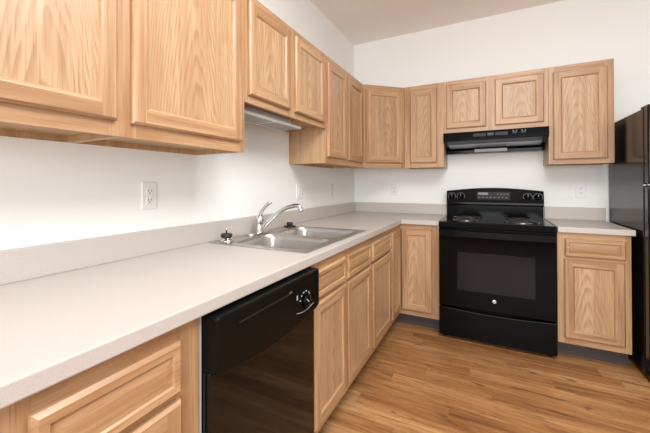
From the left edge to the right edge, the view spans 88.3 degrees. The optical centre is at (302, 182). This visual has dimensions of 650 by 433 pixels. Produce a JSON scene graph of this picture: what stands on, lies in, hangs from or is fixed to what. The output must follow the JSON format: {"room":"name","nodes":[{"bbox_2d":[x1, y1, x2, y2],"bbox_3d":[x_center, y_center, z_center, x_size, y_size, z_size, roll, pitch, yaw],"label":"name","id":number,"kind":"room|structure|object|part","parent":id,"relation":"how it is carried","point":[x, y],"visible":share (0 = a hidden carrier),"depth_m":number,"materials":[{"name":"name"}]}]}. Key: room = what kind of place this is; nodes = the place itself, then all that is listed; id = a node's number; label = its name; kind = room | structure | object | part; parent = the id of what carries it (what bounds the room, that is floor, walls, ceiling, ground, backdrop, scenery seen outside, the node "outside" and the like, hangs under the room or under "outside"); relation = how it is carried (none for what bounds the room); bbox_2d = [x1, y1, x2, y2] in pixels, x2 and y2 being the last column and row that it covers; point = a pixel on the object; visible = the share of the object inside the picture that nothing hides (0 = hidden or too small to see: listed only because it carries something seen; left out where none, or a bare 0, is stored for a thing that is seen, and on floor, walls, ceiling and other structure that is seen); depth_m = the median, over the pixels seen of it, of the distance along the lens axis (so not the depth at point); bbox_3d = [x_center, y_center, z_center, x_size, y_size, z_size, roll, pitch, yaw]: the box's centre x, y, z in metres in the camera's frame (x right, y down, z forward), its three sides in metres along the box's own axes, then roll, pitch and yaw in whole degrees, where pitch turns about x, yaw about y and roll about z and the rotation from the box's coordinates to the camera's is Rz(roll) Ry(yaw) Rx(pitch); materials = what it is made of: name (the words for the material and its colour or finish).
{"room":"kitchen","nodes":[
{"label":"kitchen","id":0,"kind":"room"},
{"bbox_2d":[0,0,354,249],"bbox_3d":[-1.021,-0.159,0.965,0.120,2.765,6.620,0,0,29],"label":"wall","id":1,"kind":"structure","parent":0,"point":[51,191],"depth_m":1.51,"materials":[{"name":"white paint"}]},
{"bbox_2d":[0,0,122,142],"bbox_3d":[-0.799,-0.524,0.912,0.324,0.762,0.460,0,0,29],"label":"upper cabinet","id":2,"kind":"object","parent":1,"relation":"attached to","point":[61,61],"visible":1,"depth_m":0.89,"materials":[{"name":"brown wood"}]},
{"bbox_3d":[-0.665,-0.525,0.841,0.005,0.561,0.294,0,0,29],"label":"panel","id":3,"kind":"part","parent":2,"relation":"part of","materials":[{"name":"brown wood"}]},
{"bbox_2d":[142,182,156,209],"bbox_3d":[-0.670,0.057,1.462,0.008,0.118,0.072,0,0,29],"label":"wall outlet","id":4,"kind":"object","parent":1,"relation":"attached to","point":[149,189],"visible":1,"depth_m":1.46,"materials":[{"name":"white plastic"}]},
{"bbox_2d":[146,188,152,202],"bbox_3d":[-0.669,0.057,1.461,0.003,0.066,0.033,0,0,29],"label":"receptacle","id":5,"kind":"object","parent":4,"relation":"attached to","point":[149,191],"depth_m":1.46,"materials":[{"name":"white plastic"}]},
{"bbox_2d":[74,0,243,154],"bbox_3d":[-0.543,-0.523,1.373,0.324,0.762,0.595,0,0,29],"label":"upper cabinet","id":6,"kind":"object","parent":1,"relation":"attached to","point":[183,60],"visible":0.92,"depth_m":1.26,"materials":[{"name":"brown wood"}]},
{"bbox_3d":[-0.412,-0.524,1.295,0.019,0.672,0.535,0,0,29],"label":"door","id":7,"kind":"part","parent":6,"relation":"part of","materials":[{"name":"brown wood"}]},
{"bbox_3d":[-0.413,-0.524,1.295,0.005,0.561,0.424,0,0,29],"label":"panel","id":8,"kind":"part","parent":6,"relation":"part of","materials":[{"name":"brown wood"}]},
{"bbox_2d":[0,202,446,284],"bbox_3d":[0.185,0.259,2.030,0.950,0.104,3.344,0,0,29],"label":"backsplash","id":9,"kind":"structure","parent":1,"relation":"attached to","point":[31,262],"depth_m":1.41,"materials":[{"name":"beige laminate"}]},
{"bbox_2d":[244,0,325,131],"bbox_3d":[-0.180,-0.641,2.029,0.324,0.523,0.900,0,0,29],"label":"upper cabinet","id":10,"kind":"object","parent":1,"relation":"attached to","point":[285,73],"visible":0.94,"depth_m":1.83,"materials":[{"name":"brown wood"}]},
{"bbox_3d":[-0.162,-0.642,1.748,0.019,0.451,0.377,0,0,29],"label":"door","id":11,"kind":"part","parent":10,"relation":"part of","materials":[{"name":"brown wood"}]},
{"bbox_3d":[-0.162,-0.642,1.748,0.005,0.340,0.266,0,0,29],"label":"panel","id":12,"kind":"part","parent":10,"relation":"part of","materials":[{"name":"brown wood"}]},
{"bbox_2d":[244,105,300,130],"bbox_3d":[-0.218,-0.372,1.933,0.157,0.058,0.590,0,0,29],"label":"light","id":13,"kind":"object","parent":10,"relation":"attached to","point":[251,115],"visible":0.8,"depth_m":1.90,"materials":[{"name":"brushed stainless steel"}]},
{"bbox_3d":[0.054,-0.641,2.136,0.019,0.451,0.398,0,0,29],"label":"door","id":14,"kind":"part","parent":10,"relation":"part of","materials":[{"name":"brown wood"}]},
{"bbox_3d":[0.053,-0.641,2.137,0.005,0.340,0.287,0,0,29],"label":"panel","id":15,"kind":"part","parent":10,"relation":"part of","materials":[{"name":"brown wood"}]},
{"bbox_2d":[296,184,303,198],"bbox_3d":[-0.017,0.066,2.640,0.009,0.118,0.115,0,0,29],"label":"wall outlet","id":16,"kind":"object","parent":1,"relation":"attached to","point":[299,187],"visible":1,"depth_m":2.62,"materials":[{"name":"white plastic"}]},
{"bbox_2d":[289,56,363,168],"bbox_3d":[0.232,-0.519,2.769,0.324,0.762,0.790,0,0,29],"label":"upper cabinet","id":17,"kind":"object","parent":1,"relation":"attached to","point":[339,145],"visible":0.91,"depth_m":2.51,"materials":[{"name":"brown wood"}]},
{"bbox_3d":[0.261,-0.520,2.508,0.019,0.672,0.338,0,0,29],"label":"door","id":18,"kind":"part","parent":17,"relation":"part of","materials":[{"name":"brown wood"}]},
{"bbox_3d":[0.260,-0.520,2.509,0.005,0.561,0.227,0,0,29],"label":"panel","id":19,"kind":"part","parent":17,"relation":"part of","materials":[{"name":"brown wood"}]},
{"bbox_3d":[0.348,-0.520,2.705,0.019,0.762,0.790,0,0,29],"label":"frame","id":20,"kind":"part","parent":17,"relation":"part of","materials":[{"name":"brown wood"}]},
{"bbox_3d":[0.458,-0.519,2.863,0.019,0.672,0.347,0,0,29],"label":"door","id":21,"kind":"part","parent":17,"relation":"part of","materials":[{"name":"brown wood"}]},
{"bbox_3d":[0.457,-0.519,2.863,0.005,0.561,0.236,0,0,29],"label":"panel","id":22,"kind":"part","parent":17,"relation":"part of","materials":[{"name":"brown wood"}]},
{"bbox_2d":[330,184,332,196],"bbox_3d":[0.280,0.073,3.168,0.015,0.118,0.072,0,0,29],"label":"wall switch","id":23,"kind":"object","parent":1,"relation":"attached to","point":[331,185],"visible":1,"depth_m":3.16,"materials":[{"name":"beige plastic"}]},
{"bbox_2d":[310,0,562,44],"bbox_3d":[1.817,-1.608,-0.604,6.620,0.100,6.620,0,0,29],"label":"ceiling","id":24,"kind":"structure","parent":0,"point":[359,21],"depth_m":3.02,"materials":[{"name":"paint"}]},
{"bbox_2d":[318,321,649,432],"bbox_3d":[1.826,1.232,-0.618,6.620,0.050,6.620,0,0,29],"label":"floor","id":25,"kind":"structure","parent":0,"point":[417,379],"depth_m":1.94,"materials":[{"name":"brown wood"}]},
{"bbox_2d":[0,317,199,432],"bbox_3d":[-0.645,0.783,0.838,0.651,0.876,0.437,0,0,29],"label":"base cabinet","id":26,"kind":"object","parent":25,"relation":"on","point":[153,386],"visible":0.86,"depth_m":0.70,"materials":[{"name":"brown wood"}]},
{"bbox_3d":[-0.372,0.446,0.682,0.019,0.124,0.306,0,0,29],"label":"drawer","id":27,"kind":"part","parent":26,"relation":"part of","materials":[{"name":"brown wood"}]},
{"bbox_3d":[-0.371,0.798,0.680,0.019,0.544,0.306,0,0,29],"label":"door","id":28,"kind":"part","parent":26,"relation":"part of","materials":[{"name":"brown wood"}]},
{"bbox_2d":[200,267,318,432],"bbox_3d":[-0.354,0.787,1.283,0.668,0.872,0.619,0,0,29],"label":"dishwasher","id":29,"kind":"object","parent":25,"relation":"on","point":[257,349],"visible":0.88,"depth_m":1.06,"materials":[{"name":"black metal"}]},
{"bbox_3d":[-0.106,0.449,1.152,0.072,0.186,0.606,0,0,29],"label":"control panel","id":30,"kind":"part","parent":29,"relation":"part of","materials":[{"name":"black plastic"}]},
{"bbox_2d":[239,291,291,323],"bbox_3d":[-0.108,0.394,1.074,0.002,0.010,0.292,0,0,29],"label":"handle","id":31,"kind":"object","parent":29,"relation":"in","point":[248,316],"depth_m":1.05,"materials":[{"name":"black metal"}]},
{"bbox_2d":[297,290,313,313],"bbox_3d":[0.018,0.455,1.286,0.017,0.077,0.135,0,0,29],"label":"knob","id":32,"kind":"object","parent":29,"relation":"in","point":[305,298],"depth_m":1.27,"materials":[{"name":"black plastic"}]},
{"bbox_2d":[309,239,371,432],"bbox_3d":[-0.033,0.787,1.942,0.651,0.876,0.815,0,0,29],"label":"base cabinet","id":33,"kind":"object","parent":25,"relation":"on","point":[342,316],"visible":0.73,"depth_m":1.69,"materials":[{"name":"brown wood"}]},
{"bbox_3d":[0.138,0.801,1.599,0.019,0.544,0.369,0,0,29],"label":"door","id":34,"kind":"part","parent":33,"relation":"part of","materials":[{"name":"brown wood"}]},
{"bbox_3d":[0.138,0.801,1.599,0.005,0.433,0.258,0,0,29],"label":"panel","id":35,"kind":"part","parent":33,"relation":"part of","materials":[{"name":"brown wood"}]},
{"bbox_3d":[0.138,0.449,1.602,0.019,0.124,0.356,0,0,29],"label":"drawer","id":36,"kind":"part","parent":33,"relation":"part of","materials":[{"name":"brown wood"}]},
{"bbox_3d":[0.334,0.450,1.955,0.019,0.124,0.392,0,0,29],"label":"drawer","id":37,"kind":"part","parent":33,"relation":"part of","materials":[{"name":"brown wood"}]},
{"bbox_3d":[0.335,0.802,1.952,0.019,0.544,0.396,0,0,29],"label":"door","id":38,"kind":"part","parent":33,"relation":"part of","materials":[{"name":"brown wood"}]},
{"bbox_3d":[0.334,0.802,1.953,0.005,0.433,0.285,0,0,29],"label":"panel","id":39,"kind":"part","parent":33,"relation":"part of","materials":[{"name":"brown wood"}]},
{"bbox_2d":[370,229,391,355],"bbox_3d":[0.287,0.788,2.518,0.651,0.876,0.502,0,0,29],"label":"base cabinet","id":40,"kind":"object","parent":25,"relation":"on","point":[381,285],"visible":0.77,"depth_m":2.32,"materials":[{"name":"brown wood"}]},
{"bbox_3d":[0.563,0.451,2.367,0.019,0.124,0.463,0,0,29],"label":"drawer","id":41,"kind":"part","parent":40,"relation":"part of","materials":[{"name":"brown wood"}]},
{"bbox_3d":[0.564,0.803,2.367,0.005,0.433,0.350,0,0,29],"label":"panel","id":42,"kind":"part","parent":40,"relation":"part of","materials":[{"name":"brown wood"}]},
{"bbox_2d":[390,224,439,329],"bbox_3d":[0.769,0.790,3.078,0.949,0.876,0.942,0,0,29],"label":"base cabinet","id":43,"kind":"object","parent":25,"relation":"on","point":[414,250],"visible":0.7,"depth_m":2.78,"materials":[{"name":"brown wood"}]},
{"bbox_2d":[0,202,446,409],"bbox_3d":[0.185,0.278,2.030,0.950,0.142,3.344,0,0,29],"label":"countertop","id":44,"kind":"structure","parent":43,"relation":"on","point":[68,308],"depth_m":1.02,"materials":[{"name":"beige laminate"}]},
{"bbox_2d":[246,200,302,235],"bbox_3d":[-0.159,0.207,1.952,0.307,0.200,0.200,0,0,29],"label":"faucet","id":45,"kind":"object","parent":44,"relation":"on","point":[260,225],"visible":1,"depth_m":1.99,"materials":[{"name":"silver metal"}]},
{"bbox_3d":[-0.266,0.302,2.011,0.060,0.012,0.200,0,0,29],"label":"deck plate","id":46,"kind":"part","parent":45,"relation":"part of","materials":[{"name":"silver metal"}]},
{"bbox_3d":[-0.231,0.158,2.041,0.092,0.100,0.028,0,0,-28],"label":"lever","id":47,"kind":"part","parent":45,"relation":"part of","materials":[{"name":"silver metal"}]},
{"bbox_3d":[-0.126,0.204,1.972,0.273,0.166,0.028,0,0,20],"label":"spout","id":48,"kind":"part","parent":45,"relation":"part of","materials":[{"name":"silver metal"}]},
{"bbox_2d":[209,226,365,253],"bbox_3d":[-0.037,0.393,1.940,0.576,0.172,0.818,0,0,29],"label":"sink","id":49,"kind":"object","parent":44,"relation":"in","point":[298,239],"visible":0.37,"depth_m":1.93,"materials":[{"name":"silver metal"}]},
{"bbox_2d":[219,228,233,241],"bbox_3d":[-0.402,0.273,1.767,0.082,0.068,0.082,0,0,29],"label":"strainer","id":50,"kind":"object","parent":49,"relation":"on","point":[225,237],"visible":1,"depth_m":1.74,"materials":[{"name":"silver metal"}]},
{"bbox_2d":[219,237,233,241],"bbox_3d":[-0.402,0.296,1.767,0.082,0.022,0.082,0,0,29],"label":"basket","id":51,"kind":"object","parent":50,"relation":"on","point":[223,239],"depth_m":1.74,"materials":[{"name":"silver metal"}]},
{"bbox_3d":[-0.103,0.392,1.761,0.428,0.172,0.335,0,0,29],"label":"bowl","id":52,"kind":"part","parent":49,"relation":"part of","materials":[{"name":"silver metal"}]},
{"bbox_2d":[284,222,295,227],"bbox_3d":[-0.090,0.292,2.340,0.088,0.034,0.088,0,0,29],"label":"strainer","id":53,"kind":"object","parent":49,"relation":"on","point":[289,224],"visible":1,"depth_m":2.32,"materials":[{"name":"black rubber"}]},
{"bbox_3d":[0.081,0.393,2.092,0.428,0.172,0.347,0,0,29],"label":"bowl","id":54,"kind":"part","parent":49,"relation":"part of","materials":[{"name":"silver metal"}]},
{"bbox_3d":[0.764,0.733,2.727,0.019,0.686,0.272,0,0,29],"label":"door","id":55,"kind":"part","parent":43,"relation":"part of","materials":[{"name":"brown wood"}]},
{"bbox_3d":[0.763,0.733,2.727,0.005,0.575,0.161,0,0,29],"label":"panel","id":56,"kind":"part","parent":43,"relation":"part of","materials":[{"name":"brown wood"}]},
{"bbox_3d":[0.955,0.733,2.798,0.134,0.575,0.006,0,0,29],"label":"panel","id":57,"kind":"part","parent":43,"relation":"part of","materials":[{"name":"brown wood"}]},
{"bbox_3d":[0.955,0.733,2.797,0.246,0.686,0.019,0,0,29],"label":"door","id":58,"kind":"part","parent":43,"relation":"part of","materials":[{"name":"brown wood"}]},
{"bbox_2d":[439,188,557,356],"bbox_3d":[1.565,0.635,2.742,0.758,1.178,0.711,0,0,29],"label":"range","id":59,"kind":"object","parent":25,"relation":"on","point":[498,249],"visible":1,"depth_m":2.49,"materials":[{"name":"black metal"}]},
{"bbox_3d":[1.715,0.126,3.019,0.754,0.160,0.082,0,0,29],"label":"control panel","id":60,"kind":"part","parent":59,"relation":"part of","materials":[{"name":"black ceramic"}]},
{"bbox_3d":[1.426,0.661,2.492,0.754,0.600,0.048,0,0,29],"label":"oven door","id":61,"kind":"part","parent":59,"relation":"part of","materials":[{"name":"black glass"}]},
{"bbox_3d":[1.403,0.389,2.453,0.742,0.044,0.048,0,0,29],"label":"handle","id":62,"kind":"part","parent":59,"relation":"part of","materials":[{"name":"black metal"}]},
{"bbox_2d":[439,215,556,233],"bbox_3d":[1.577,0.331,2.768,0.758,0.050,0.645,0,0,29],"label":"cooktop","id":63,"kind":"object","parent":59,"relation":"in","point":[507,224],"depth_m":2.56,"materials":[{"name":"black metal"}]},
{"bbox_3d":[1.428,1.083,2.491,0.754,0.224,0.046,0,0,29],"label":"drawer","id":64,"kind":"part","parent":59,"relation":"part of","materials":[{"name":"black metal"}]},
{"bbox_3d":[1.924,0.121,2.851,0.052,0.052,0.030,0,-9,29],"label":"knob","id":65,"kind":"part","parent":59,"relation":"part of","materials":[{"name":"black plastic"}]},
{"bbox_3d":[1.988,0.120,2.816,0.052,0.052,0.030,0,-9,29],"label":"knob","id":66,"kind":"part","parent":59,"relation":"part of","materials":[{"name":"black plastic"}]},
{"bbox_2d":[556,232,631,365],"bbox_3d":[2.104,0.782,2.513,0.385,0.876,0.637,0,0,29],"label":"base cabinet","id":67,"kind":"object","parent":25,"relation":"on","point":[594,271],"visible":0.9,"depth_m":2.24,"materials":[{"name":"brown wood"}]},
{"bbox_2d":[544,206,635,235],"bbox_3d":[2.108,0.273,2.509,0.402,0.142,0.642,0,0,29],"label":"countertop","id":68,"kind":"structure","parent":67,"relation":"on","point":[585,220],"depth_m":2.64,"materials":[{"name":"beige laminate"}]},
{"bbox_3d":[1.956,0.798,2.243,0.205,0.433,0.005,0,0,29],"label":"panel","id":69,"kind":"part","parent":67,"relation":"part of","materials":[{"name":"brown wood"}]},
{"bbox_3d":[1.958,0.446,2.241,0.318,0.124,0.019,0,0,29],"label":"drawer","id":70,"kind":"part","parent":67,"relation":"part of","materials":[{"name":"brown wood"}]},
{"bbox_3d":[1.955,0.798,2.242,0.316,0.544,0.019,0,0,29],"label":"door","id":71,"kind":"part","parent":67,"relation":"part of","materials":[{"name":"brown wood"}]},
{"bbox_2d":[609,104,649,380],"bbox_3d":[2.563,0.370,2.120,0.742,1.694,0.812,0,0,29],"label":"refrigerator","id":72,"kind":"object","parent":25,"relation":"on","point":[629,176],"visible":0.84,"depth_m":2.16,"materials":[{"name":"black metal"}]},
{"bbox_3d":[2.408,-0.234,1.847,0.742,0.478,0.067,0,0,29],"label":"freezer door","id":73,"kind":"part","parent":72,"relation":"part of","materials":[{"name":"black metal"}]},
{"bbox_3d":[2.410,0.576,1.843,0.742,1.111,0.067,0,0,29],"label":"door","id":74,"kind":"part","parent":72,"relation":"part of","materials":[{"name":"black metal"}]},
{"bbox_2d":[354,0,649,221],"bbox_3d":[1.964,-0.159,3.027,3.100,2.765,0.120,0,0,29],"label":"wall","id":75,"kind":"structure","parent":0,"point":[565,32],"depth_m":3.00,"materials":[{"name":"white paint"}]},
{"bbox_2d":[353,84,404,168],"bbox_3d":[0.697,-0.518,3.313,0.608,0.762,0.608,0,0,29],"label":"upper cabinet","id":76,"kind":"object","parent":75,"relation":"attached to","point":[383,106],"visible":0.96,"depth_m":3.09,"materials":[{"name":"brown wood"}]},
{"bbox_3d":[0.759,-0.519,3.096,0.379,0.672,0.019,0,0,-16],"label":"door","id":77,"kind":"part","parent":76,"relation":"part of","materials":[{"name":"brown wood"}]},
{"bbox_3d":[0.758,-0.519,3.097,0.268,0.561,0.005,0,0,-16],"label":"panel","id":78,"kind":"part","parent":76,"relation":"part of","materials":[{"name":"brown wood"}]},
{"bbox_2d":[391,184,397,195],"bbox_3d":[0.963,0.077,3.508,0.072,0.118,0.008,0,0,29],"label":"wall outlet","id":79,"kind":"object","parent":75,"relation":"attached to","point":[394,187],"visible":1,"depth_m":3.50,"materials":[{"name":"white plastic"}]},
{"bbox_2d":[404,82,447,168],"bbox_3d":[1.185,-0.520,3.205,0.345,0.762,0.324,0,0,29],"label":"upper cabinet","id":80,"kind":"object","parent":75,"relation":"attached to","point":[425,148],"visible":0.94,"depth_m":3.07,"materials":[{"name":"brown wood"}]},
{"bbox_3d":[1.112,-0.520,3.073,0.124,0.561,0.005,0,0,29],"label":"panel","id":81,"kind":"part","parent":80,"relation":"part of","materials":[{"name":"brown wood"}]},
{"bbox_3d":[1.111,-0.520,3.072,0.235,0.672,0.019,0,0,29],"label":"door","id":82,"kind":"part","parent":80,"relation":"part of","materials":[{"name":"brown wood"}]},
{"bbox_2d":[444,68,547,132],"bbox_3d":[1.669,-0.671,2.938,0.760,0.466,0.324,0,0,29],"label":"upper cabinet","id":83,"kind":"object","parent":75,"relation":"attached to","point":[513,100],"visible":0.87,"depth_m":2.78,"materials":[{"name":"brown wood"}]},
{"bbox_3d":[1.417,-0.671,2.903,0.312,0.384,0.019,0,0,29],"label":"door","id":84,"kind":"part","parent":83,"relation":"part of","materials":[{"name":"brown wood"}]},
{"bbox_3d":[1.418,-0.671,2.904,0.201,0.273,0.005,0,0,29],"label":"panel","id":85,"kind":"part","parent":83,"relation":"part of","materials":[{"name":"brown wood"}]},
{"bbox_2d":[443,126,548,154],"bbox_3d":[1.659,-0.353,2.917,0.758,0.165,0.366,0,0,29],"label":"range hood","id":86,"kind":"object","parent":83,"relation":"attached to","point":[530,139],"visible":1,"depth_m":2.83,"materials":[{"name":"black metal"}]},
{"bbox_2d":[473,133,485,136],"bbox_3d":[1.488,-0.403,2.808,0.095,0.026,0.003,0,0,29],"label":"vent","id":87,"kind":"object","parent":86,"relation":"attached to","point":[474,134],"depth_m":2.81,"materials":[{"name":"grey metal"}]},
{"bbox_2d":[474,148,506,152],"bbox_3d":[1.673,-0.290,2.975,0.255,0.030,0.048,0,0,29],"label":"lamp","id":88,"kind":"object","parent":86,"relation":"attached to","point":[476,150],"depth_m":2.97,"materials":[{"name":"white plastic"}]},
{"bbox_2d":[495,131,507,134],"bbox_3d":[1.626,-0.404,2.732,0.090,0.026,0.003,0,0,29],"label":"vent","id":89,"kind":"object","parent":86,"relation":"attached to","point":[496,132],"depth_m":2.73,"materials":[{"name":"grey metal"}]},
{"bbox_3d":[1.757,-0.673,2.716,0.223,0.273,0.005,0,0,29],"label":"panel","id":90,"kind":"part","parent":83,"relation":"part of","materials":[{"name":"brown wood"}]},
{"bbox_3d":[1.757,-0.673,2.715,0.334,0.384,0.019,0,0,29],"label":"door","id":91,"kind":"part","parent":83,"relation":"part of","materials":[{"name":"brown wood"}]},
{"bbox_2d":[544,206,605,220],"bbox_3d":[2.259,0.255,2.781,0.402,0.104,0.019,0,0,29],"label":"backsplash","id":92,"kind":"structure","parent":75,"relation":"attached to","point":[571,213],"depth_m":2.77,"materials":[{"name":"beige laminate"}]},
{"bbox_2d":[543,58,614,165],"bbox_3d":[2.174,-0.526,2.657,0.389,0.762,0.324,0,0,29],"label":"upper cabinet","id":93,"kind":"object","parent":75,"relation":"attached to","point":[580,95],"visible":0.94,"depth_m":2.52,"materials":[{"name":"brown wood"}]},
{"bbox_3d":[2.096,-0.521,2.527,0.213,0.571,0.005,0,0,29],"label":"panel","id":94,"kind":"part","parent":93,"relation":"part of","materials":[{"name":"brown wood"}]},
{"bbox_3d":[2.096,-0.521,2.526,0.324,0.682,0.019,0,0,29],"label":"door","id":95,"kind":"part","parent":93,"relation":"part of","materials":[{"name":"brown wood"}]},
{"bbox_2d":[575,183,585,197],"bbox_3d":[2.302,0.065,2.765,0.072,0.118,0.008,0,0,29],"label":"wall outlet","id":96,"kind":"object","parent":75,"relation":"attached to","point":[580,189],"visible":1,"depth_m":2.76,"materials":[{"name":"white plastic"}]}
]}

